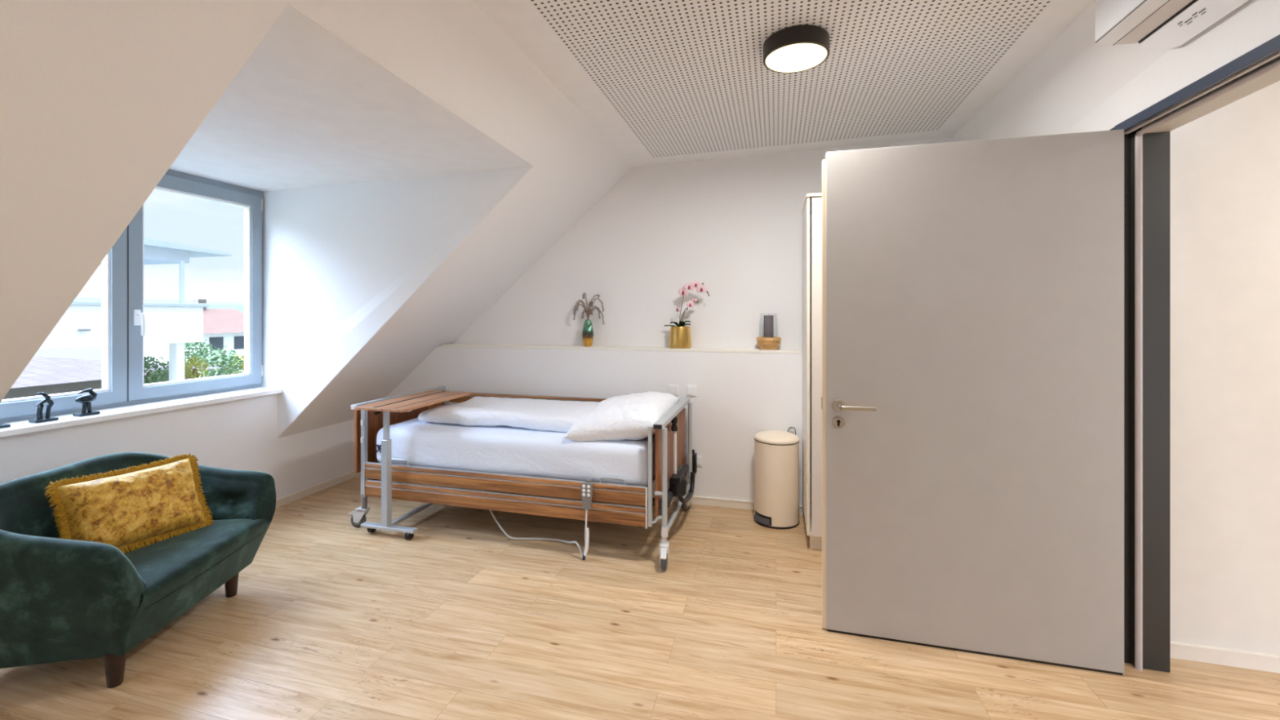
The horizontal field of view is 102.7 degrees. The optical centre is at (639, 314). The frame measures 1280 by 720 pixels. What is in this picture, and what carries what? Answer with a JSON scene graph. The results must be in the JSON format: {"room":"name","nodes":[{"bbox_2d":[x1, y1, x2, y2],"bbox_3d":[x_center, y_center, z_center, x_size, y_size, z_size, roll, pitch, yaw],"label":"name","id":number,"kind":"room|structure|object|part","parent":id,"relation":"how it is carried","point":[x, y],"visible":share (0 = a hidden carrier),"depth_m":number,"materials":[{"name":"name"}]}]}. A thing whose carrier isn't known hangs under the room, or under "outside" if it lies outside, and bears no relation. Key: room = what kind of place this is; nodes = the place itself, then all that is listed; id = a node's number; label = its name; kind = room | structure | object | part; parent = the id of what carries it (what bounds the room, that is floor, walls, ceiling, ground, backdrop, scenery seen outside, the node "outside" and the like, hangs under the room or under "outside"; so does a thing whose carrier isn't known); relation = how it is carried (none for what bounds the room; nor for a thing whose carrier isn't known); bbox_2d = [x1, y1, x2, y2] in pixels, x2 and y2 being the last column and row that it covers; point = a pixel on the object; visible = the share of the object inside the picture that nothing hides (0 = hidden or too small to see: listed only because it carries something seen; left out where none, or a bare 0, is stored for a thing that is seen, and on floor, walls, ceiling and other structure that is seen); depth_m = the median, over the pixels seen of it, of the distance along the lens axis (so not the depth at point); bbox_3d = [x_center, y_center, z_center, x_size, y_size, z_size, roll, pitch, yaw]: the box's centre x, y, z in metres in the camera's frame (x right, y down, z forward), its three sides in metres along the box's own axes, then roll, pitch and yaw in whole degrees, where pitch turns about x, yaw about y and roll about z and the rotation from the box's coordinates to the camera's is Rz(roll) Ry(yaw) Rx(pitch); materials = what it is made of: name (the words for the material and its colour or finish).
{"room":"care facility","nodes":[
{"label":"care facility","id":0,"kind":"room"},
{"bbox_2d":[0,386,282,437],"bbox_3d":[-3.129,0.593,3.157,0.270,0.035,1.776,0,0,15],"label":"window sill","id":1,"kind":"structure","parent":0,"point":[19,427],"depth_m":3.13,"materials":[{"name":"white stone"}]},
{"bbox_2d":[0,423,10,428],"bbox_3d":[-3.248,0.567,2.575,0.060,0.016,0.090,0,0,15],"label":"plinth","id":2,"kind":"object","parent":1,"relation":"on","point":[2,425],"visible":1,"depth_m":2.59,"materials":[{"name":"brown metal"}]},
{"bbox_2d":[28,391,58,423],"bbox_3d":[-3.202,0.495,2.749,0.060,0.160,0.090,0,0,15],"label":"bird figurine","id":3,"kind":"object","parent":1,"relation":"on","point":[40,419],"visible":1,"depth_m":2.74,"materials":[{"name":"brown metal"}]},
{"bbox_2d":[72,387,100,417],"bbox_3d":[-3.157,0.499,2.918,0.060,0.152,0.096,0,0,15],"label":"bird figurine","id":4,"kind":"object","parent":1,"relation":"on","point":[86,400],"visible":1,"depth_m":2.91,"materials":[{"name":"brown metal"}]},
{"bbox_2d":[0,393,354,499],"bbox_3d":[-3.514,1.052,1.984,0.300,0.895,6.430,0,0,15],"label":"wall","id":5,"kind":"structure","parent":0,"point":[242,434],"depth_m":3.54,"materials":[{"name":"white paint"}]},
{"bbox_2d":[0,168,262,422],"bbox_3d":[-3.238,-0.204,3.228,0.163,1.563,1.788,0,0,15],"label":"window","id":6,"kind":"structure","parent":5,"relation":"in","point":[123,318],"depth_m":3.27,"materials":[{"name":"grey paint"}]},
{"bbox_3d":[-3.364,-0.193,2.814,0.072,1.483,0.853,0,0,15],"label":"sash","id":7,"kind":"part","parent":6,"relation":"part of","materials":[{"name":"blue paint"}]},
{"bbox_3d":[-3.179,0.053,3.256,0.063,0.166,0.034,0,0,15],"label":"handle","id":8,"kind":"part","parent":6,"relation":"part of","materials":[{"name":"white plastic"}]},
{"bbox_3d":[-3.142,-0.193,3.650,0.072,1.483,0.868,0,0,15],"label":"sash","id":9,"kind":"part","parent":6,"relation":"part of","materials":[{"name":"blue paint"}]},
{"bbox_2d":[275,471,360,507],"bbox_3d":[-3.386,1.469,1.848,0.016,0.062,6.233,0,0,15],"label":"baseboard","id":10,"kind":"structure","parent":5,"relation":"attached to","point":[283,500],"depth_m":4.30,"materials":[{"name":"white wood"}]},
{"bbox_2d":[0,0,633,438],"bbox_3d":[-2.149,-0.194,1.673,2.654,2.321,6.530,0,0,15],"label":"wall","id":11,"kind":"structure","parent":0,"point":[100,99],"depth_m":1.79,"materials":[{"name":"white paint"}]},
{"bbox_2d":[168,4,533,191],"bbox_3d":[-2.118,-1.016,2.880,2.568,0.102,1.910,0,0,15],"label":"ceiling","id":12,"kind":"structure","parent":0,"point":[307,108],"depth_m":2.68,"materials":[{"name":"white paint"}]},
{"bbox_2d":[259,166,532,437],"bbox_3d":[-1.904,-0.009,3.738,2.551,1.945,0.105,0,0,18],"label":"wall","id":13,"kind":"structure","parent":0,"point":[339,260],"depth_m":3.83,"materials":[{"name":"white paint"}]},
{"bbox_2d":[442,343,801,353],"bbox_3d":[-0.265,0.285,4.349,3.115,0.023,0.210,0,0,15],"label":"ledge","id":14,"kind":"object","parent":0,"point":[456,345],"visible":1,"depth_m":4.25,"materials":[{"name":"white paint"}]},
{"bbox_2d":[582,320,593,346],"bbox_3d":[-0.448,0.160,4.392,0.095,0.228,0.100,0,0,15],"label":"vase","id":15,"kind":"object","parent":14,"relation":"on","point":[588,332],"visible":0.99,"depth_m":4.36,"materials":[{"name":"green metal"}]},
{"bbox_2d":[573,293,604,324],"bbox_3d":[-0.449,-0.050,4.393,0.291,0.283,0.101,0,0,15],"label":"plumes","id":16,"kind":"object","parent":15,"relation":"in","point":[588,311],"visible":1,"depth_m":4.39,"materials":[{"name":"grey plant"}]},
{"bbox_2d":[664,280,709,348],"bbox_3d":[0.378,-0.002,4.173,0.384,0.551,0.182,0,0,15],"label":"potted orchid","id":17,"kind":"object","parent":14,"relation":"on","point":[680,335],"visible":1,"depth_m":4.12,"materials":[{"name":"gold metal"}]},
{"bbox_3d":[0.329,0.186,4.186,0.182,0.176,0.182,0,0,15],"label":"pot","id":18,"kind":"part","parent":17,"relation":"part of","materials":[{"name":"gold metal"}]},
{"bbox_3d":[0.350,-0.189,4.142,0.092,0.072,0.016,0,0,32],"label":"flower","id":19,"kind":"part","parent":17,"relation":"part of","materials":[{"name":"pink plant"}]},
{"bbox_3d":[0.395,-0.228,4.115,0.087,0.069,0.018,0,0,9],"label":"flower","id":20,"kind":"part","parent":17,"relation":"part of","materials":[{"name":"pink plant"}]},
{"bbox_3d":[0.404,-0.084,4.127,0.074,0.058,0.015,0,0,9],"label":"flower","id":21,"kind":"part","parent":17,"relation":"part of","materials":[{"name":"pink plant"}]},
{"bbox_3d":[0.437,-0.070,4.139,0.242,0.369,0.041,0,0,15],"label":"stem","id":22,"kind":"part","parent":17,"relation":"part of","materials":[{"name":"plant"}]},
{"bbox_3d":[0.446,-0.245,4.101,0.083,0.065,0.020,0,0,-2],"label":"flower","id":23,"kind":"part","parent":17,"relation":"part of","materials":[{"name":"pink plant"}]},
{"bbox_3d":[0.490,-0.210,4.091,0.092,0.071,0.023,0,0,1],"label":"flower","id":24,"kind":"part","parent":17,"relation":"part of","materials":[{"name":"pink plant"}]},
{"bbox_2d":[755,336,781,350],"bbox_3d":[1.006,0.133,4.006,0.188,0.282,0.188,0,0,15],"label":"candle holder","id":25,"kind":"object","parent":14,"relation":"on","point":[763,343],"visible":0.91,"depth_m":3.94,"materials":[{"name":"brown wood"}]},
{"bbox_2d":[764,314,773,337],"bbox_3d":[1.006,0.086,4.006,0.074,0.182,0.074,0,0,15],"label":"candle","id":26,"kind":"object","parent":25,"relation":"in","point":[768,319],"visible":0.94,"depth_m":3.98,"materials":[{"name":"grey wax"}]},
{"bbox_2d":[0,475,1279,719],"bbox_3d":[0.356,1.530,1.059,8.255,0.060,6.630,0,0,15],"label":"floor","id":27,"kind":"structure","parent":0,"point":[330,618],"depth_m":2.28,"materials":[{"name":"brown wood"}]},
{"bbox_2d":[0,452,275,688],"bbox_3d":[-2.396,1.110,2.418,0.754,0.781,0.988,0,0,-5],"label":"loveseat","id":28,"kind":"object","parent":27,"relation":"on","point":[61,599],"visible":0.8,"depth_m":2.09,"materials":[{"name":"green fabric"}]},
{"bbox_3d":[-2.126,1.429,2.074,0.070,0.142,0.070,0,0,15],"label":"leg","id":29,"kind":"part","parent":28,"relation":"part of","materials":[{"name":"brown wood"}]},
{"bbox_2d":[44,453,214,554],"bbox_3d":[-2.440,0.936,2.484,0.272,0.397,0.575,0,0,23],"label":"cushion","id":30,"kind":"object","parent":28,"relation":"on","point":[131,508],"visible":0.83,"depth_m":2.41,"materials":[{"name":"gold fabric"}]},
{"bbox_3d":[-2.304,1.235,2.426,0.572,0.270,0.788,0,0,-5],"label":"seat","id":31,"kind":"part","parent":28,"relation":"part of","materials":[{"name":"green fabric"}]},
{"bbox_3d":[-2.180,1.429,2.732,0.070,0.142,0.070,0,0,15],"label":"leg","id":32,"kind":"part","parent":28,"relation":"part of","materials":[{"name":"brown wood"}]},
{"bbox_2d":[354,390,471,539],"bbox_3d":[-1.588,1.056,3.710,0.495,0.889,0.775,0,0,15],"label":"table","id":33,"kind":"object","parent":27,"relation":"on","point":[406,403],"visible":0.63,"depth_m":3.45,"materials":[{"name":"brown wood"}]},
{"bbox_3d":[-1.635,1.439,3.758,0.034,0.022,0.615,0,0,15],"label":"arm","id":34,"kind":"part","parent":33,"relation":"part of","materials":[{"name":"silver metal"}]},
{"bbox_2d":[348,385,694,570],"bbox_3d":[-0.802,1.067,3.753,2.347,0.866,1.086,0,0,15],"label":"bed","id":35,"kind":"object","parent":27,"relation":"on","point":[669,428],"visible":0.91,"depth_m":3.35,"materials":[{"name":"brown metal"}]},
{"bbox_3d":[-1.942,0.968,3.604,0.032,0.605,0.032,0,0,15],"label":"post","id":36,"kind":"part","parent":35,"relation":"part of","materials":[{"name":"silver metal"}]},
{"bbox_3d":[-1.879,0.651,4.074,0.047,0.034,1.000,0,0,15],"label":"foot rail","id":37,"kind":"part","parent":35,"relation":"part of","materials":[{"name":"brown wood"}]},
{"bbox_3d":[-1.862,0.889,4.062,0.020,0.442,0.995,0,0,15],"label":"footboard","id":38,"kind":"part","parent":35,"relation":"part of","materials":[{"name":"brown wood"}]},
{"bbox_3d":[-1.702,0.968,4.508,0.032,0.605,0.032,0,0,15],"label":"post","id":39,"kind":"part","parent":35,"relation":"part of","materials":[{"name":"metal"}]},
{"bbox_2d":[376,417,655,486],"bbox_3d":[-0.802,0.937,3.782,2.010,0.279,0.924,0,0,15],"label":"mattress","id":40,"kind":"object","parent":35,"relation":"on","point":[499,449],"visible":0.54,"depth_m":3.34,"materials":[{"name":"white fabric"}]},
{"bbox_2d":[417,396,599,432],"bbox_3d":[-0.919,0.741,3.879,1.341,0.130,0.670,0,0,15],"label":"duvet","id":41,"kind":"object","parent":40,"relation":"on","point":[541,415],"visible":0.89,"depth_m":3.68,"materials":[{"name":"white fabric"}]},
{"bbox_2d":[563,391,679,441],"bbox_3d":[-0.093,0.697,3.527,0.621,0.285,0.778,0,0,15],"label":"pillow","id":42,"kind":"object","parent":40,"relation":"on","point":[629,416],"visible":0.91,"depth_m":3.23,"materials":[{"name":"white fabric"}]},
{"bbox_2d":[482,479,592,559],"bbox_3d":[-0.700,1.259,3.389,0.986,0.475,0.146,0,0,29],"label":"bed remote control","id":43,"kind":"object","parent":35,"relation":"hanging from","point":[586,486],"visible":0.95,"depth_m":3.12,"materials":[{"name":"grey plastic"}]},
{"bbox_3d":[0.147,0.990,3.055,0.033,0.620,0.032,0,0,15],"label":"post","id":44,"kind":"part","parent":35,"relation":"part of","materials":[{"name":"silver metal"}]},
{"bbox_3d":[0.219,0.892,3.519,0.016,0.415,0.945,0,0,15],"label":"headboard","id":45,"kind":"part","parent":35,"relation":"part of","materials":[{"name":"brown wood"}]},
{"bbox_3d":[0.233,0.666,3.513,0.057,0.032,1.000,0,0,15],"label":"head rail","id":46,"kind":"part","parent":35,"relation":"part of","materials":[{"name":"silver metal"}]},
{"bbox_3d":[0.251,1.125,3.379,0.116,0.130,0.120,0,0,15],"label":"lift motor","id":47,"kind":"part","parent":35,"relation":"part of","materials":[{"name":"black plastic"}]},
{"bbox_3d":[0.386,0.990,3.953,0.033,0.620,0.032,0,0,15],"label":"post","id":48,"kind":"part","parent":35,"relation":"part of","materials":[{"name":"silver metal"}]},
{"bbox_2d":[753,426,799,528],"bbox_3d":[0.994,1.172,3.728,0.321,0.656,0.328,0,0,15],"label":"pedal bin","id":49,"kind":"object","parent":27,"relation":"on","point":[776,452],"visible":1,"depth_m":3.60,"materials":[{"name":"beige metal"}]},
{"bbox_3d":[0.995,0.884,3.732,0.320,0.047,0.320,0,0,15],"label":"lid","id":50,"kind":"part","parent":49,"relation":"part of","materials":[{"name":"beige metal"}]},
{"bbox_2d":[801,192,822,550],"bbox_3d":[1.614,0.368,3.412,0.996,2.264,0.627,0,0,15],"label":"wardrobe","id":51,"kind":"object","parent":27,"relation":"on","point":[811,212],"visible":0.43,"depth_m":3.23,"materials":[{"name":"white laminate"}]},
{"bbox_3d":[1.614,-0.754,3.412,0.996,0.019,0.627,0,0,15],"label":"panel","id":52,"kind":"part","parent":51,"relation":"part of","materials":[{"name":"white wood"}]},
{"bbox_3d":[1.310,0.332,3.179,0.464,2.136,0.017,0,0,15],"label":"door","id":53,"kind":"part","parent":51,"relation":"part of","materials":[{"name":"white wood"}]},
{"bbox_2d":[386,137,954,514],"bbox_3d":[-0.034,0.065,4.363,5.305,2.870,0.350,0,0,15],"label":"wall","id":54,"kind":"structure","parent":0,"point":[731,226],"depth_m":4.24,"materials":[{"name":"white paint"}]},
{"bbox_2d":[667,384,678,395],"bbox_3d":[0.265,0.605,4.095,0.085,0.085,0.014,0,0,15],"label":"wall socket","id":55,"kind":"object","parent":54,"relation":"attached to","point":[673,389],"visible":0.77,"depth_m":4.09,"materials":[{"name":"white plastic"}]},
{"bbox_2d":[686,385,697,395],"bbox_3d":[0.410,0.605,4.057,0.085,0.085,0.014,0,0,15],"label":"wall socket","id":56,"kind":"object","parent":54,"relation":"attached to","point":[691,390],"visible":1,"depth_m":4.05,"materials":[{"name":"white plastic"}]},
{"bbox_2d":[692,448,697,473],"bbox_3d":[0.414,1.248,4.002,0.052,0.377,0.081,0,0,15],"label":"power adapter","id":57,"kind":"object","parent":54,"relation":"attached to","point":[694,455],"visible":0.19,"depth_m":3.98,"materials":[{"name":"black plastic"}]},
{"bbox_2d":[697,456,702,466],"bbox_3d":[0.451,1.160,4.046,0.080,0.080,0.014,0,0,15],"label":"wall socket","id":58,"kind":"object","parent":54,"relation":"attached to","point":[699,458],"visible":0.53,"depth_m":4.04,"materials":[{"name":"white plastic"}]},
{"bbox_2d":[652,492,802,514],"bbox_3d":[-0.689,1.469,4.348,3.945,0.062,0.016,0,0,15],"label":"baseboard","id":59,"kind":"structure","parent":54,"relation":"attached to","point":[720,502],"depth_m":3.99,"materials":[{"name":"white wood"}]},
{"bbox_2d":[472,0,1095,167],"bbox_3d":[0.418,-1.336,0.991,2.700,0.144,6.530,0,0,15],"label":"ceiling","id":60,"kind":"structure","parent":0,"point":[518,20],"depth_m":2.78,"materials":[{"name":"white paint"}]},
{"bbox_2d":[528,0,1053,157],"bbox_3d":[0.312,-1.285,0.890,2.073,0.037,6.180,0,0,15],"label":"ceiling panel","id":61,"kind":"object","parent":60,"relation":"attached to","point":[685,77],"visible":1,"depth_m":2.61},
{"bbox_2d":[763,24,829,73],"bbox_3d":[0.734,-1.241,2.412,0.300,0.082,0.300,0,0,15],"label":"ceiling lamp","id":62,"kind":"object","parent":61,"relation":"attached to","point":[797,48],"visible":1,"depth_m":2.33,"materials":[{"name":"black metal"}]},
{"bbox_2d":[765,43,826,72],"bbox_3d":[0.734,-1.205,2.412,0.278,0.010,0.278,0,0,15],"label":"diffuser","id":63,"kind":"object","parent":62,"relation":"attached to","point":[780,57],"depth_m":2.39,"materials":[{"name":"beige plastic"}]},
{"bbox_2d":[952,0,1279,142],"bbox_3d":[1.641,0.070,0.666,0.350,2.860,6.530,0,0,15],"label":"wall","id":64,"kind":"structure","parent":0,"point":[1077,84],"depth_m":2.24,"materials":[{"name":"white paint"}]},
{"bbox_2d":[821,128,1124,675],"bbox_3d":[1.430,0.365,2.259,1.186,2.267,0.114,0,0,15],"label":"door","id":65,"kind":"structure","parent":64,"relation":"in","point":[972,398],"depth_m":2.26,"materials":[{"name":"beige laminate"}]},
{"bbox_3d":[0.990,0.427,2.349,0.162,0.020,0.062,0,0,15],"label":"handle","id":66,"kind":"part","parent":65,"relation":"part of","materials":[{"name":"metal"}]},
{"bbox_2d":[1094,0,1248,48],"bbox_3d":[1.738,-1.113,1.518,0.190,0.323,0.926,0,0,15],"label":"air conditioner","id":67,"kind":"object","parent":64,"relation":"attached to","point":[1153,24],"visible":1,"depth_m":1.80,"materials":[{"name":"white plastic"}]},
{"bbox_2d":[1109,34,1279,672],"bbox_3d":[1.974,0.344,1.579,0.185,2.312,1.345,0,0,15],"label":"door frame","id":68,"kind":"structure","parent":64,"relation":"attached to","point":[1147,132],"depth_m":2.15,"materials":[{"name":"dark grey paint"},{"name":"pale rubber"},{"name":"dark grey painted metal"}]},
{"bbox_2d":[1169,80,1279,655],"bbox_3d":[3.526,0.200,1.989,2.605,2.600,0.120,0,0,15],"label":"wall","id":69,"kind":"structure","parent":0,"point":[1224,162],"depth_m":2.20,"materials":[{"name":"beige paint"}]},
{"bbox_2d":[1169,640,1279,673],"bbox_3d":[3.415,1.466,1.949,2.400,0.068,0.016,0,0,15],"label":"baseboard","id":70,"kind":"structure","parent":69,"relation":"attached to","point":[1182,651],"depth_m":2.19,"materials":[{"name":"white wood"}]},
{"label":"outside","id":71,"kind":"structure","parent":0,"visible":0},
{"bbox_2d":[34,346,102,359],"bbox_3d":[-177.139,7.600,160.867,415.000,0.200,620.000,0,0,15],"label":"ground","id":72,"kind":"structure","parent":71,"point":[95,353],"depth_m":99.32,"materials":[{"name":"white"}]},
{"bbox_2d":[2,355,223,399],"bbox_3d":[-18.621,3.875,12.086,9.800,7.250,9.800,0,0,15],"label":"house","id":73,"kind":"structure","parent":72,"relation":"on","point":[47,375],"depth_m":12.72,"materials":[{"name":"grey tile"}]},
{"bbox_2d":[38,237,232,381],"bbox_3d":[-12.107,2.915,8.369,3.900,9.170,8.160,0,0,15],"label":"building","id":74,"kind":"structure","parent":72,"relation":"on","point":[174,324],"depth_m":10.46,"materials":[{"name":"paint"}]},
{"bbox_2d":[77,328,90,331],"bbox_3d":[-9.928,0.280,9.145,0.085,0.030,0.140,0,0,15],"label":"wall light","id":75,"kind":"object","parent":74,"relation":"attached to","point":[78,330],"depth_m":9.13,"materials":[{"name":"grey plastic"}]},
{"bbox_3d":[-9.773,-0.685,10.925,0.090,0.910,0.086,0,0,15],"label":"canopy post","id":76,"kind":"part","parent":74,"relation":"part of","materials":[{"name":"paint"}]},
{"bbox_2d":[143,354,168,384],"bbox_3d":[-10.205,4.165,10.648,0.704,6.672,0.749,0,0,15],"label":"leafy tree","id":77,"kind":"object","parent":72,"relation":"on","point":[149,379],"visible":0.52,"depth_m":10.64,"materials":[{"name":"green plant"}]},
{"bbox_2d":[73,297,244,312],"bbox_3d":[-269.861,-1.571,288.964,110.000,18.142,300.000,0,0,15],"label":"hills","id":78,"kind":"structure","parent":72,"relation":"on","point":[239,306],"depth_m":283.56,"materials":[{"name":"white"}]},
{"bbox_2d":[143,299,244,377],"bbox_3d":[-35.178,3.150,40.902,9.000,8.700,6.000,0,0,15],"label":"house","id":79,"kind":"structure","parent":72,"relation":"on","point":[221,326],"depth_m":39.34,"materials":[{"name":"paint"}]},
{"bbox_2d":[184,355,210,379],"bbox_3d":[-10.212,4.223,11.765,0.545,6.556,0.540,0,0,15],"label":"leafy tree","id":80,"kind":"object","parent":72,"relation":"on","point":[194,373],"visible":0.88,"depth_m":11.72,"materials":[{"name":"green plant"}]},
{"bbox_2d":[184,337,211,364],"bbox_3d":[-23.819,4.316,27.210,1.618,6.370,1.580,0,0,15],"label":"leafy tree","id":81,"kind":"object","parent":72,"relation":"on","point":[187,345],"visible":0.37,"depth_m":27.09,"materials":[{"name":"green plant"}]},
{"bbox_2d":[196,344,244,377],"bbox_3d":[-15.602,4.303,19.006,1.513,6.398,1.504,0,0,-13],"label":"bush","id":82,"kind":"object","parent":72,"relation":"on","point":[229,359],"visible":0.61,"depth_m":18.93,"materials":[{"name":"green plant"}]},
{"bbox_2d":[214,354,244,374],"bbox_3d":[-18.582,4.664,23.471,1.374,5.675,1.454,0,0,15],"label":"leafy tree","id":83,"kind":"object","parent":72,"relation":"on","point":[237,355],"visible":0.11,"depth_m":23.40,"materials":[{"name":"green plant"}]}
]}

